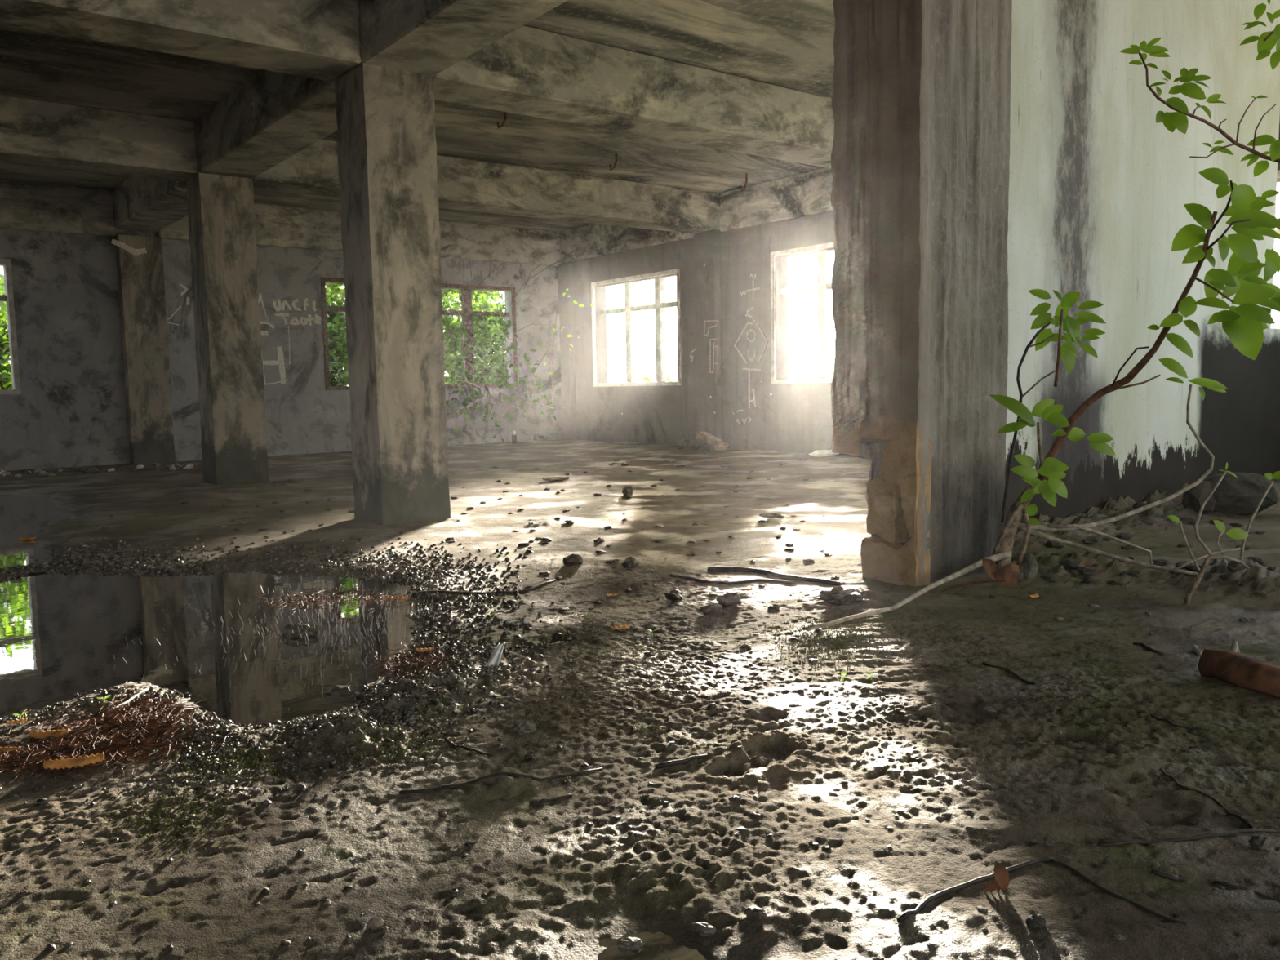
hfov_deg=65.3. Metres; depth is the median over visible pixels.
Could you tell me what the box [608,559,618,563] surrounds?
clod
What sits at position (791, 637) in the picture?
clod
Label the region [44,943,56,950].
clod
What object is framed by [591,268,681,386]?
window
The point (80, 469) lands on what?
litter stone
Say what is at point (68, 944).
clod
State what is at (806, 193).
ceiling beam
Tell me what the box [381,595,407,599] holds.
dry leaf
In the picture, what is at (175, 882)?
clod
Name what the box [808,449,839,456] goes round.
lump
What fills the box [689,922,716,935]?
pebble
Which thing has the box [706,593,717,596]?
clod
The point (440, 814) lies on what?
clod
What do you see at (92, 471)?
litter stone
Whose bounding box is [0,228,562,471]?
wall
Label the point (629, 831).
clod
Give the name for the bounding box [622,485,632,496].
stone
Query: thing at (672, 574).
stick
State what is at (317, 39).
ceiling beam
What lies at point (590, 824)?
clod
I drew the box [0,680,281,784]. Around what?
litter
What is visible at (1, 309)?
bush
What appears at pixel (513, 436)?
bottle
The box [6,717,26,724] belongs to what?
dry leaf
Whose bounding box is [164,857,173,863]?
clod
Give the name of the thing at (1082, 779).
stone
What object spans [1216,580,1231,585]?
stone
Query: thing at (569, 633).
clod
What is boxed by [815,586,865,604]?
lump
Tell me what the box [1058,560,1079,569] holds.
stone
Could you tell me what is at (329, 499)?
stone
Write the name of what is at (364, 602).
litter
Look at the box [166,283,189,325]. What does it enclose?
graffiti
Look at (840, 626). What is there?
moss
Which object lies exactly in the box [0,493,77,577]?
puddle
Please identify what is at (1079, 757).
stone
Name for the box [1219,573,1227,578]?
stone
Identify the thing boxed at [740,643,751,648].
clod
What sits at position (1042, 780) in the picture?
stone
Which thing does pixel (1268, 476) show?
sapling
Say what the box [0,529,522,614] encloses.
gravel
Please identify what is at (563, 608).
clod
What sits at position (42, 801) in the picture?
clod
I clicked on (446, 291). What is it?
bush
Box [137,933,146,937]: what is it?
clod
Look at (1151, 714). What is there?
stick
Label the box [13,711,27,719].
seedling
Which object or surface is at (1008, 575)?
dry leaf
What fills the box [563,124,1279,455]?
wall
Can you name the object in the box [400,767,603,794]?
stick
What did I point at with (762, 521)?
clod
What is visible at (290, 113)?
ceiling beam
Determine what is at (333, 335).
bush
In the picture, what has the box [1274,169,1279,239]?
window
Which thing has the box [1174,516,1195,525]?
stone
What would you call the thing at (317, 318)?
graffiti
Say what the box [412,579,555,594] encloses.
stick
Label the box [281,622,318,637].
stone
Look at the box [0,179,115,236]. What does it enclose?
ceiling beam
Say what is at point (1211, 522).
stone
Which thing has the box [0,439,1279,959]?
floor
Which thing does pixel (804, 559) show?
clod
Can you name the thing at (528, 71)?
ceiling beam
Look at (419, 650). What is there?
dry leaf
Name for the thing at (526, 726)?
pebble
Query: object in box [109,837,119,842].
clod
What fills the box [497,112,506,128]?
ceiling hook
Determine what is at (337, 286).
bush
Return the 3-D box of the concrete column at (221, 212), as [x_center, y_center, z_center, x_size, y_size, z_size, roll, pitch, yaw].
[-3.625,-1.260,8.792,0.460,2.690,0.460,-5,7,-38]
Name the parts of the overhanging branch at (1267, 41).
stem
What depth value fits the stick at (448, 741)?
2.19 m
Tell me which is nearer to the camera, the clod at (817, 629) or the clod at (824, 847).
the clod at (824, 847)
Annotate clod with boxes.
[19,889,27,896]
[35,797,49,804]
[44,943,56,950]
[46,828,55,831]
[51,840,63,846]
[63,941,73,947]
[83,880,91,884]
[108,901,116,906]
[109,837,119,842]
[129,868,141,873]
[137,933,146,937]
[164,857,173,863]
[164,944,173,951]
[171,880,178,884]
[188,813,195,818]
[206,839,215,844]
[260,799,271,805]
[261,887,270,893]
[280,938,291,946]
[288,884,299,890]
[297,848,306,853]
[321,898,331,905]
[326,809,334,814]
[341,797,351,802]
[342,884,352,890]
[346,932,351,938]
[378,925,387,934]
[406,916,415,921]
[437,811,447,817]
[446,826,455,831]
[448,888,458,897]
[457,596,466,601]
[464,840,475,847]
[478,575,488,580]
[506,600,516,604]
[517,542,529,546]
[524,585,532,588]
[525,549,533,552]
[538,571,550,575]
[540,537,551,542]
[556,744,562,750]
[559,607,568,610]
[562,660,573,665]
[564,520,573,524]
[564,631,571,635]
[581,762,589,767]
[586,822,593,826]
[593,537,604,542]
[595,550,604,553]
[599,671,607,675]
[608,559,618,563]
[611,814,619,818]
[615,659,623,663]
[624,587,631,592]
[626,706,635,711]
[626,829,633,835]
[644,651,651,655]
[656,524,663,528]
[686,540,697,543]
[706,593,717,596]
[707,702,716,707]
[713,831,720,835]
[720,706,728,711]
[729,795,740,801]
[735,826,746,831]
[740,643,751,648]
[751,812,759,816]
[757,519,768,523]
[764,832,773,837]
[766,573,775,577]
[768,604,779,608]
[784,547,794,551]
[788,636,798,639]
[803,558,813,561]
[808,658,817,662]
[810,842,819,846]
[813,627,823,631]
[822,845,831,850]
[840,780,848,784]
[860,685,870,690]
[897,711,906,715]
[916,757,925,761]
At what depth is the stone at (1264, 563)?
4.12 m
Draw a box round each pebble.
[366,915,384,929]
[511,720,537,734]
[524,751,540,762]
[617,936,643,949]
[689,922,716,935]
[743,906,767,919]
[1025,913,1046,928]
[1043,836,1054,846]
[1248,834,1275,850]
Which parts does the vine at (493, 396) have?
stem, stem, stem, stem, stem, stem, stem, stem, stem, stem, stem, stem, stem, stem, stem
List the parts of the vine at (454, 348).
stem, stem, stem, stem, stem, stem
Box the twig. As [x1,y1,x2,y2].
[107,685,158,711]
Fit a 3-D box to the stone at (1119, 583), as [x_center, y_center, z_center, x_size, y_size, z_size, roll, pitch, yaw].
[1.802,0.390,3.773,0.049,0.023,0.074,-5,7,-38]
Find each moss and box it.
[27,705,528,871]
[737,608,921,682]
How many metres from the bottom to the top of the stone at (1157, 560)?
0.032 m
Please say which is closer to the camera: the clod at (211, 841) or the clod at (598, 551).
the clod at (211, 841)
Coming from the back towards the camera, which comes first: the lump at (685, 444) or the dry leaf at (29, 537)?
the lump at (685, 444)
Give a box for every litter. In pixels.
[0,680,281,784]
[113,548,573,704]
[211,585,451,611]
[367,637,471,680]
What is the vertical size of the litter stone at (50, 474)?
0.054 m
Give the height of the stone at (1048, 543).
0.042 m
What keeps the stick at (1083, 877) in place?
on the floor
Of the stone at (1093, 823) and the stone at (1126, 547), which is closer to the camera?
the stone at (1093, 823)
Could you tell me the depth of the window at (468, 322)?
13.95 m
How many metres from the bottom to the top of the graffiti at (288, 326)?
0.470 m
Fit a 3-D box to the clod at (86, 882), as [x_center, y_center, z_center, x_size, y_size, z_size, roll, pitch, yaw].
[-0.899,0.655,1.627,0.012,0.005,0.010,3,7,33]
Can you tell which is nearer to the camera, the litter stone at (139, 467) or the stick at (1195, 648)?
the stick at (1195, 648)
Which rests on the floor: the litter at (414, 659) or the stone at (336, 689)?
the litter at (414, 659)
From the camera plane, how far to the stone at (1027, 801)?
1.87 m
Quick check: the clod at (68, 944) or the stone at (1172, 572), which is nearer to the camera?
the clod at (68, 944)
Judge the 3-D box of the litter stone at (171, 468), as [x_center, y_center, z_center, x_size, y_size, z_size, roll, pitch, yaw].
[-4.851,-0.122,10.373,0.070,0.052,0.116,-5,7,-38]
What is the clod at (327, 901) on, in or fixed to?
on the floor
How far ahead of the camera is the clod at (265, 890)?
1.59 m
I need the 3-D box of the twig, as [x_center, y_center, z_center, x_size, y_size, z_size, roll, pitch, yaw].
[-1.326,0.574,2.631,0.019,0.029,0.272,-1,5,-2]
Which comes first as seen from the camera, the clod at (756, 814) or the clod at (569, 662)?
the clod at (756, 814)
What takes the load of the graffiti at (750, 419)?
attached to the wall at (666, 415)
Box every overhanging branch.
[1119,37,1279,177]
[1239,0,1279,70]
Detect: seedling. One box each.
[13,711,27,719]
[96,694,111,706]
[840,671,846,680]
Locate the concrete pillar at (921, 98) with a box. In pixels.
[830,0,1012,586]
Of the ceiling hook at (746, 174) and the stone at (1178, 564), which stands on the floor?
the stone at (1178, 564)
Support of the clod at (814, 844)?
on the floor
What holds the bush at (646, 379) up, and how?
on the ground
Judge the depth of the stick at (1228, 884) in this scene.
1.55 m
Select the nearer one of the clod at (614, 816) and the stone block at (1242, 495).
the clod at (614, 816)
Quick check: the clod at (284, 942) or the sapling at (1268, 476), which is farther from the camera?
the sapling at (1268, 476)
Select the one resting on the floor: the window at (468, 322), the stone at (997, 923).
the stone at (997, 923)
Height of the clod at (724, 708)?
0.010 m
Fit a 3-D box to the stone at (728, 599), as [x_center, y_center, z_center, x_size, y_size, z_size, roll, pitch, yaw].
[0.317,0.433,3.572,0.090,0.063,0.067,-1,5,-3]
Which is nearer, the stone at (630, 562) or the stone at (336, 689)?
the stone at (336, 689)
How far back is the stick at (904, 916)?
1.56 m
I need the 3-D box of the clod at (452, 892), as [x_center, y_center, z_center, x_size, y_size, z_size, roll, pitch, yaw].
[-0.294,0.649,1.572,0.015,0.009,0.017,-1,5,0]
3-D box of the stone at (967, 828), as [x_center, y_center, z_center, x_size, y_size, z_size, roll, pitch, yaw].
[0.584,0.615,1.763,0.020,0.006,0.018,-1,5,5]
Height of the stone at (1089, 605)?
0.014 m
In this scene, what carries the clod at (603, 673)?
on the floor
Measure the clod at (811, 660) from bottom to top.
0.009 m
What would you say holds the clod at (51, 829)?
on the floor
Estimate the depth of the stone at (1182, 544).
4.60 m
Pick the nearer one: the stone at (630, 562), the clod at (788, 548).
the stone at (630, 562)
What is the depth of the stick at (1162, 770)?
1.85 m
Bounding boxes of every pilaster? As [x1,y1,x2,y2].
[115,234,175,464]
[558,263,577,439]
[694,229,721,448]
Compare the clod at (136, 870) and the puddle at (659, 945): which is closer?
the puddle at (659, 945)
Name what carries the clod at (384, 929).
on the floor
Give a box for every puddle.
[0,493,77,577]
[0,564,424,726]
[592,931,706,959]
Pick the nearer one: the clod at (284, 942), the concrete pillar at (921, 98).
the clod at (284, 942)
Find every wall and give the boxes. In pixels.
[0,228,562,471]
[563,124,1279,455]
[1004,0,1279,521]
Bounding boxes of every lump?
[677,438,703,449]
[699,444,713,450]
[714,441,728,450]
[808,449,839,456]
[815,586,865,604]
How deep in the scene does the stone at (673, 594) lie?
3.67 m
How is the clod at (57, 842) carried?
on the floor
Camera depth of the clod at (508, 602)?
3.66 m
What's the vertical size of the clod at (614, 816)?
0.005 m
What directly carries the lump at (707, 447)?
on the floor
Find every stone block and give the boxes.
[1182,480,1215,512]
[1203,471,1278,515]
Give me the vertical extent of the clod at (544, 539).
0.029 m
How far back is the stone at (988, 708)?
2.37 m
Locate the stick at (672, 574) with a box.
[670,572,793,585]
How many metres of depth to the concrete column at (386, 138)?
5.88 m
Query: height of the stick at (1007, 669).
0.020 m
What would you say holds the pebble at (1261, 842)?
on the floor
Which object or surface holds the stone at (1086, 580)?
on the floor
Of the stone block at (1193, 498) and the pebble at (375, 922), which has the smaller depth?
the pebble at (375, 922)
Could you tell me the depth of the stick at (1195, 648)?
2.83 m
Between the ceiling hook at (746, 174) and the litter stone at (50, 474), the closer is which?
the litter stone at (50, 474)
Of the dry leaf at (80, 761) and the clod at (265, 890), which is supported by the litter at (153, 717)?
the dry leaf at (80, 761)
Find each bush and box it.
[0,274,12,389]
[0,277,5,387]
[324,283,348,386]
[325,285,346,328]
[441,288,494,384]
[441,294,462,384]
[444,288,506,384]
[640,375,677,382]
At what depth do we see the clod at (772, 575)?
4.07 m
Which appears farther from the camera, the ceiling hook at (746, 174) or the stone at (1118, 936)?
the ceiling hook at (746, 174)
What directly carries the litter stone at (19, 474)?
on the floor
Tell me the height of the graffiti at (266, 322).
0.423 m
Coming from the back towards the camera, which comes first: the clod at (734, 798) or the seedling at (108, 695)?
the seedling at (108, 695)
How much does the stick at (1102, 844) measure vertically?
0.016 m
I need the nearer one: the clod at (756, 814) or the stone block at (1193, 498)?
the clod at (756, 814)
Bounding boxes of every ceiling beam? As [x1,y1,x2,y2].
[0,0,361,81]
[0,94,197,182]
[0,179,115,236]
[112,0,567,232]
[157,203,563,266]
[252,138,719,233]
[432,25,834,168]
[559,223,694,262]
[720,167,833,231]
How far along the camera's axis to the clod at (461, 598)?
3.73 m
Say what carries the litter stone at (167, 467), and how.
on the floor
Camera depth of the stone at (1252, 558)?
4.26 m
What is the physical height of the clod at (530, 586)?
0.016 m
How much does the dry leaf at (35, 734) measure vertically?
0.017 m
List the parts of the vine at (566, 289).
stem, stem, stem, stem, stem, stem, stem, stem, stem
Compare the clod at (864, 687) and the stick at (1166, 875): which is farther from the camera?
the clod at (864, 687)
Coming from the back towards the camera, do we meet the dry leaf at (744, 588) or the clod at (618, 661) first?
the dry leaf at (744, 588)
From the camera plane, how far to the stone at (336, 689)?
2.68 m
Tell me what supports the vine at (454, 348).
on the floor
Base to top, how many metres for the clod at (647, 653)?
0.012 m
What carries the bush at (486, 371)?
on the ground
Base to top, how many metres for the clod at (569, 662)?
0.011 m
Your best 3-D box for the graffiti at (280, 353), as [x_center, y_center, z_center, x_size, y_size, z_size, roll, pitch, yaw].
[-4.525,-1.412,12.299,0.381,0.482,0.004,-5,7,-38]
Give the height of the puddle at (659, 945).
0.001 m
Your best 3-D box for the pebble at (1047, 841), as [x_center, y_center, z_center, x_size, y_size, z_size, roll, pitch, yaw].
[0.693,0.614,1.694,0.019,0.015,0.018,-5,7,-38]
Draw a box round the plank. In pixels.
[695,430,723,447]
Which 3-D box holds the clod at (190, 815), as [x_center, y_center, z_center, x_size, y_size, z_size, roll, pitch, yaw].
[-0.836,0.628,1.867,0.014,0.007,0.014,-5,7,-38]
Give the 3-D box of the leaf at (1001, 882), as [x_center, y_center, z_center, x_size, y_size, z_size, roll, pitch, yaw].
[0.551,0.616,1.544,0.038,0.052,0.011,-1,5,0]
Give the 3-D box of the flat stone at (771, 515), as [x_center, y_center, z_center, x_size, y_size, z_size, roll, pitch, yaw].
[0.758,0.205,5.816,0.132,0.030,0.066,-1,5,4]
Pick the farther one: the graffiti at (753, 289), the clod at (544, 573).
the graffiti at (753, 289)
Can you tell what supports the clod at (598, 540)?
on the floor
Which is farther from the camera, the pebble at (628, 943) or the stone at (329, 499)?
the stone at (329, 499)
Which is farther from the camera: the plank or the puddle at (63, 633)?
the plank
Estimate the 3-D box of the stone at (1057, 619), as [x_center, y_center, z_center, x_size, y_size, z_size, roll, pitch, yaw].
[1.372,0.456,3.277,0.030,0.015,0.037,-1,5,-4]
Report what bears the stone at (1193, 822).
on the floor
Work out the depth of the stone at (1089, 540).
4.65 m
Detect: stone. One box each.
[14,473,22,477]
[39,470,48,475]
[47,472,55,476]
[76,467,84,471]
[88,469,99,473]
[136,464,143,469]
[163,465,170,469]
[168,466,176,470]
[181,501,189,504]
[238,520,246,524]
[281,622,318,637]
[326,684,355,694]
[327,497,335,500]
[542,475,569,480]
[563,553,582,564]
[621,556,639,568]
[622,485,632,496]
[664,589,683,599]
[699,604,721,614]
[715,592,741,606]
[759,512,781,518]
[964,826,975,831]
[975,905,987,911]
[983,706,996,712]
[995,921,1002,925]
[1006,814,1017,820]
[1023,552,1037,578]
[1023,799,1032,803]
[1026,838,1036,843]
[1038,777,1050,782]
[1039,572,1063,582]
[1044,540,1063,548]
[1053,617,1063,621]
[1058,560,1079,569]
[1071,754,1084,760]
[1076,566,1096,575]
[1078,777,1091,782]
[1080,576,1095,582]
[1082,536,1102,543]
[1088,604,1099,607]
[1088,821,1102,826]
[1106,580,1126,586]
[1113,933,1125,940]
[1115,532,1133,539]
[1120,544,1136,549]
[1120,570,1141,577]
[1141,520,1153,524]
[1146,696,1157,700]
[1153,560,1169,566]
[1154,559,1168,562]
[1168,568,1190,575]
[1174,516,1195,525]
[1175,561,1192,569]
[1177,542,1194,547]
[1183,564,1201,572]
[1190,820,1197,825]
[1203,826,1211,830]
[1208,519,1225,524]
[1215,810,1225,815]
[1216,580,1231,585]
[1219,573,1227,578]
[1226,560,1244,570]
[1230,522,1244,527]
[1234,545,1250,550]
[1237,617,1250,622]
[1246,555,1262,560]
[1252,559,1266,566]
[1254,531,1265,533]
[1266,566,1275,570]
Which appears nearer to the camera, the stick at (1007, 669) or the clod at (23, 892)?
the clod at (23, 892)
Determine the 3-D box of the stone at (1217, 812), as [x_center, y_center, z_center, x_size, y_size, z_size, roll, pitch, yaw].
[1.047,0.602,1.804,0.018,0.007,0.016,-5,7,-38]
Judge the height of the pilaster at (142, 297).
2.610 m
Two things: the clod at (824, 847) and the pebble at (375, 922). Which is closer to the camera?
the pebble at (375, 922)
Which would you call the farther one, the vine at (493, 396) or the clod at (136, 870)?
the vine at (493, 396)
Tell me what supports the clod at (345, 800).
on the floor
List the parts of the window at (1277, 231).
frame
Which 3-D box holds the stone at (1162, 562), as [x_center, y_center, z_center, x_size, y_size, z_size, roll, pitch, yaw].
[2.143,0.343,4.099,0.080,0.024,0.065,-5,7,-38]
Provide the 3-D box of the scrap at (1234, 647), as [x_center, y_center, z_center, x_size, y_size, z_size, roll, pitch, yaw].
[1.695,0.477,2.844,0.023,0.033,0.057,4,7,40]
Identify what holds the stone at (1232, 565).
on the floor
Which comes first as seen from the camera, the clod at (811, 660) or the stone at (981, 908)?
the stone at (981, 908)
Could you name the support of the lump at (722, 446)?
on the floor
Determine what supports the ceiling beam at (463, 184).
attached to the ceiling
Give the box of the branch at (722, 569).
[706,566,840,586]
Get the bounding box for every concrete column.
[186,173,268,484]
[334,63,450,524]
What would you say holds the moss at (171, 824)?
on the floor
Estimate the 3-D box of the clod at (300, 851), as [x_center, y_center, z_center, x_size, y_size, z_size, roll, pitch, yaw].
[-0.584,0.641,1.727,0.014,0.007,0.016,-5,7,-38]
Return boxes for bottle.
[511,431,516,444]
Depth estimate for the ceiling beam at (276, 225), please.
13.50 m
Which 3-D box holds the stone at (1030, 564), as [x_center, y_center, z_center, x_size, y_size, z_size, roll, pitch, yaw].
[1.532,0.344,3.917,0.058,0.122,0.054,-5,7,-38]
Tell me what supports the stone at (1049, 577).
on the floor
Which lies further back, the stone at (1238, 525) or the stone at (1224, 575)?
the stone at (1238, 525)
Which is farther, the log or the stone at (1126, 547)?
the stone at (1126, 547)
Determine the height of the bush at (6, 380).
2.756 m
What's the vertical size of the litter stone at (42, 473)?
0.057 m
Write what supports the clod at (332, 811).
on the floor
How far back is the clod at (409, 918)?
1.49 m
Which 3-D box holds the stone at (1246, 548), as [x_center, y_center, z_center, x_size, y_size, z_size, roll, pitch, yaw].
[2.748,0.313,4.558,0.060,0.030,0.094,4,8,44]
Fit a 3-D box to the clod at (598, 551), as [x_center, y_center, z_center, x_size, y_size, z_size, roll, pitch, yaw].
[-0.192,0.344,4.756,0.048,0.018,0.037,-5,7,-38]
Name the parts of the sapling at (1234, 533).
stem, stem, stem, stem, stem, stem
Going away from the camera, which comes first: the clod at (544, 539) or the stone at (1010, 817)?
the stone at (1010, 817)
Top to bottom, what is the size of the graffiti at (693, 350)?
0.185 m
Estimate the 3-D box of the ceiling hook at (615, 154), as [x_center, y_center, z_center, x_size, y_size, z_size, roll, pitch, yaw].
[-0.261,-3.113,9.782,0.084,0.174,0.024,-1,5,-2]
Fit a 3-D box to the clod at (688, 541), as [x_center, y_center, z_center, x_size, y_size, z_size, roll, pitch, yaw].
[0.260,0.312,5.000,0.049,0.018,0.060,-5,7,-38]
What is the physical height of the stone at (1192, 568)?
0.030 m
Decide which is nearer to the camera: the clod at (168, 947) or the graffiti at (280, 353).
the clod at (168, 947)
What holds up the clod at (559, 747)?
on the floor
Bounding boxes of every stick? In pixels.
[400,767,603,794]
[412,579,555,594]
[444,737,492,755]
[529,793,572,805]
[654,754,707,768]
[661,741,675,751]
[670,572,793,585]
[897,857,1054,922]
[982,662,1037,684]
[1051,857,1187,924]
[1097,828,1279,847]
[1133,642,1164,655]
[1150,713,1209,730]
[1151,868,1183,881]
[1160,767,1259,828]
[1191,644,1202,655]
[1212,880,1279,900]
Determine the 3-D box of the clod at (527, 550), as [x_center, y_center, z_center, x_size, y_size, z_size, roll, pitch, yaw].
[-0.531,0.344,4.798,0.045,0.026,0.034,3,7,36]
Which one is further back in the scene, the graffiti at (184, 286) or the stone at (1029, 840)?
the graffiti at (184, 286)
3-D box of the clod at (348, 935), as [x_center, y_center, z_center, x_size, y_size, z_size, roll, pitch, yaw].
[-0.423,0.661,1.449,0.008,0.007,0.013,-5,7,-38]
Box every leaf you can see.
[0,746,21,751]
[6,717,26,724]
[18,536,36,539]
[29,728,70,738]
[43,751,104,769]
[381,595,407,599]
[416,646,434,652]
[605,592,617,596]
[609,624,630,630]
[740,586,752,591]
[939,558,1020,592]
[983,861,1009,892]
[1026,593,1039,597]
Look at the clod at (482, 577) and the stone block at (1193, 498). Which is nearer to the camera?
the clod at (482, 577)
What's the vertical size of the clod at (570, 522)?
0.026 m
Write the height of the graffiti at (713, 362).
0.641 m
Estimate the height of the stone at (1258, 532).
0.017 m
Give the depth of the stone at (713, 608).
3.44 m
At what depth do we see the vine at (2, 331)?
10.70 m
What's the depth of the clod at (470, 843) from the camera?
1.73 m
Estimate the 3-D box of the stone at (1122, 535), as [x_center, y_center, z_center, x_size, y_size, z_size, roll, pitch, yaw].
[2.332,0.274,4.816,0.072,0.034,0.068,4,8,43]
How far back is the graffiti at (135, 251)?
11.07 m
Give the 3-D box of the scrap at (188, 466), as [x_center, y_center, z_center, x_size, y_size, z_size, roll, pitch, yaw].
[-4.712,-0.141,10.446,0.125,0.045,0.093,-5,7,-38]
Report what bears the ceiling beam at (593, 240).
attached to the ceiling
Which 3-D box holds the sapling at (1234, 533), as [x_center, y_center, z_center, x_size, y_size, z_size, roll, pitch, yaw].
[1.964,0.198,3.447,0.284,0.517,0.048,-1,5,-4]
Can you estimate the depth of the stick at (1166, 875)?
1.58 m
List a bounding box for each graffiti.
[111,239,146,255]
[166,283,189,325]
[257,293,275,328]
[260,330,267,335]
[261,346,288,384]
[272,297,320,325]
[288,325,290,364]
[689,348,695,362]
[703,320,718,373]
[731,409,751,424]
[733,306,768,408]
[739,273,759,302]
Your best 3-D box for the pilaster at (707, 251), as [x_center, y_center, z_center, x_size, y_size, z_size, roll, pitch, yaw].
[0.834,-1.672,12.244,0.112,2.690,0.380,-5,7,-38]
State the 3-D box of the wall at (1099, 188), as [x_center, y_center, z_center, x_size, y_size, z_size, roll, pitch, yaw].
[2.964,-1.588,5.800,4.620,3.550,0.160,-5,7,-38]
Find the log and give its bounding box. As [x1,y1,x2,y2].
[1197,648,1279,698]
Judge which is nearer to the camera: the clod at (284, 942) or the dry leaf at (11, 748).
the clod at (284, 942)
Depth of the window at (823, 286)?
10.98 m
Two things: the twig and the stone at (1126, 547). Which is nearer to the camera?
the twig
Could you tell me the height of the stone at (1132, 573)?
0.041 m
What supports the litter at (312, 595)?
on the puddle at (63, 633)
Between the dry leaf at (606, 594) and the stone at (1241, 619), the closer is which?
the stone at (1241, 619)
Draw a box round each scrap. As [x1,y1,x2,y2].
[182,463,194,469]
[485,642,504,666]
[1231,640,1239,653]
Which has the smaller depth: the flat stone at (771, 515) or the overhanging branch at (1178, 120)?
the overhanging branch at (1178, 120)
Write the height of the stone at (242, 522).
0.024 m
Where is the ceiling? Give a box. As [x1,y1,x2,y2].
[0,0,835,231]
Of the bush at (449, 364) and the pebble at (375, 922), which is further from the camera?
the bush at (449, 364)
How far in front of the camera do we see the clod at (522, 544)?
4.98 m
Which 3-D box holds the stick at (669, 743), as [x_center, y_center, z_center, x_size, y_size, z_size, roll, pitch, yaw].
[0.063,0.582,2.191,0.008,0.013,0.057,2,6,26]
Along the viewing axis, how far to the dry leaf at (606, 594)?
3.74 m
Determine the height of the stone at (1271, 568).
0.016 m
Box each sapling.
[805,167,1279,631]
[1166,462,1249,604]
[1239,471,1279,564]
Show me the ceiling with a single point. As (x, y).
(786, 43)
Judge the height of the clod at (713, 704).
0.013 m
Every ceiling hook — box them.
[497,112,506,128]
[608,153,617,170]
[739,173,747,191]
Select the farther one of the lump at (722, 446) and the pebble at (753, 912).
the lump at (722, 446)
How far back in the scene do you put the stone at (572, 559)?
4.43 m
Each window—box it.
[0,258,21,394]
[320,276,518,390]
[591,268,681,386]
[770,242,833,383]
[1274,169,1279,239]
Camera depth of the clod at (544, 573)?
4.22 m
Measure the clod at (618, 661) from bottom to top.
0.013 m
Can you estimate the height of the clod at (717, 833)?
0.006 m
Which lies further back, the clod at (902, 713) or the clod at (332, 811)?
the clod at (902, 713)
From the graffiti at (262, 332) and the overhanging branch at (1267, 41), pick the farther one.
the graffiti at (262, 332)
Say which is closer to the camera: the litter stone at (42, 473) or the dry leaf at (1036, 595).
the dry leaf at (1036, 595)
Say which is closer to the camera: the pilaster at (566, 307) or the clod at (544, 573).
the clod at (544, 573)
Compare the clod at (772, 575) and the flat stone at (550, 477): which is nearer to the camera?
the clod at (772, 575)
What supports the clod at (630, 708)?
on the floor
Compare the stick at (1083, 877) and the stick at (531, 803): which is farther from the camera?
the stick at (531, 803)
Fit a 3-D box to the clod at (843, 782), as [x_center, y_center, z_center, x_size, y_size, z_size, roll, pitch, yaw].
[0.405,0.598,1.979,0.015,0.005,0.013,-5,7,-38]
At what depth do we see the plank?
11.96 m
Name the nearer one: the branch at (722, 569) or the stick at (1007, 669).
the stick at (1007, 669)
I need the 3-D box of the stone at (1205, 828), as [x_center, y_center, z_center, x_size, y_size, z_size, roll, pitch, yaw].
[0.984,0.605,1.732,0.013,0.004,0.011,0,5,7]
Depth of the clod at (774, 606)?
3.51 m
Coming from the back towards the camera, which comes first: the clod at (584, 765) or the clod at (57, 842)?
the clod at (584, 765)
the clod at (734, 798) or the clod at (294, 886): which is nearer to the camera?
the clod at (294, 886)
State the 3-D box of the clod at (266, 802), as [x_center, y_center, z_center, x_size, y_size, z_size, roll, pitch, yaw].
[-0.721,0.622,1.926,0.019,0.012,0.023,-5,7,-38]
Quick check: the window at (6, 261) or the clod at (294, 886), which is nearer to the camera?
the clod at (294, 886)
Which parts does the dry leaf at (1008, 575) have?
blade, blade, blade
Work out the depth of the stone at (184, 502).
7.15 m
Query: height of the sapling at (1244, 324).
1.412 m
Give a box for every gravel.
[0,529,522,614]
[0,598,577,805]
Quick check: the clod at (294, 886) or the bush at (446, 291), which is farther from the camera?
the bush at (446, 291)
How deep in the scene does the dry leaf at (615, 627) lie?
3.25 m
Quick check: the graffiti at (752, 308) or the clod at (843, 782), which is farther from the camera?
the graffiti at (752, 308)
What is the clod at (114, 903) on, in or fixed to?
on the floor
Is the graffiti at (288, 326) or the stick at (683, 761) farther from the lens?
the graffiti at (288, 326)
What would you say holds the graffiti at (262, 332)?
attached to the wall at (70, 410)
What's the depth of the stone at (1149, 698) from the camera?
2.47 m
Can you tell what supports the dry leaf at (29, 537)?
on the puddle at (20, 515)
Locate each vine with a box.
[0,311,8,334]
[325,283,555,443]
[445,377,564,445]
[462,248,594,404]
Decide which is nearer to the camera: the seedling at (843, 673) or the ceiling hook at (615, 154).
the seedling at (843, 673)
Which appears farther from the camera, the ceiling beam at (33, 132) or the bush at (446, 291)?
the bush at (446, 291)
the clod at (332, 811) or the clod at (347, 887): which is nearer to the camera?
the clod at (347, 887)
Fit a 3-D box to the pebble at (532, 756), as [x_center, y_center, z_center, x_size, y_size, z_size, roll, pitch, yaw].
[-0.231,0.593,2.134,0.031,0.025,0.034,-5,7,-38]
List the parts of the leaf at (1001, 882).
blade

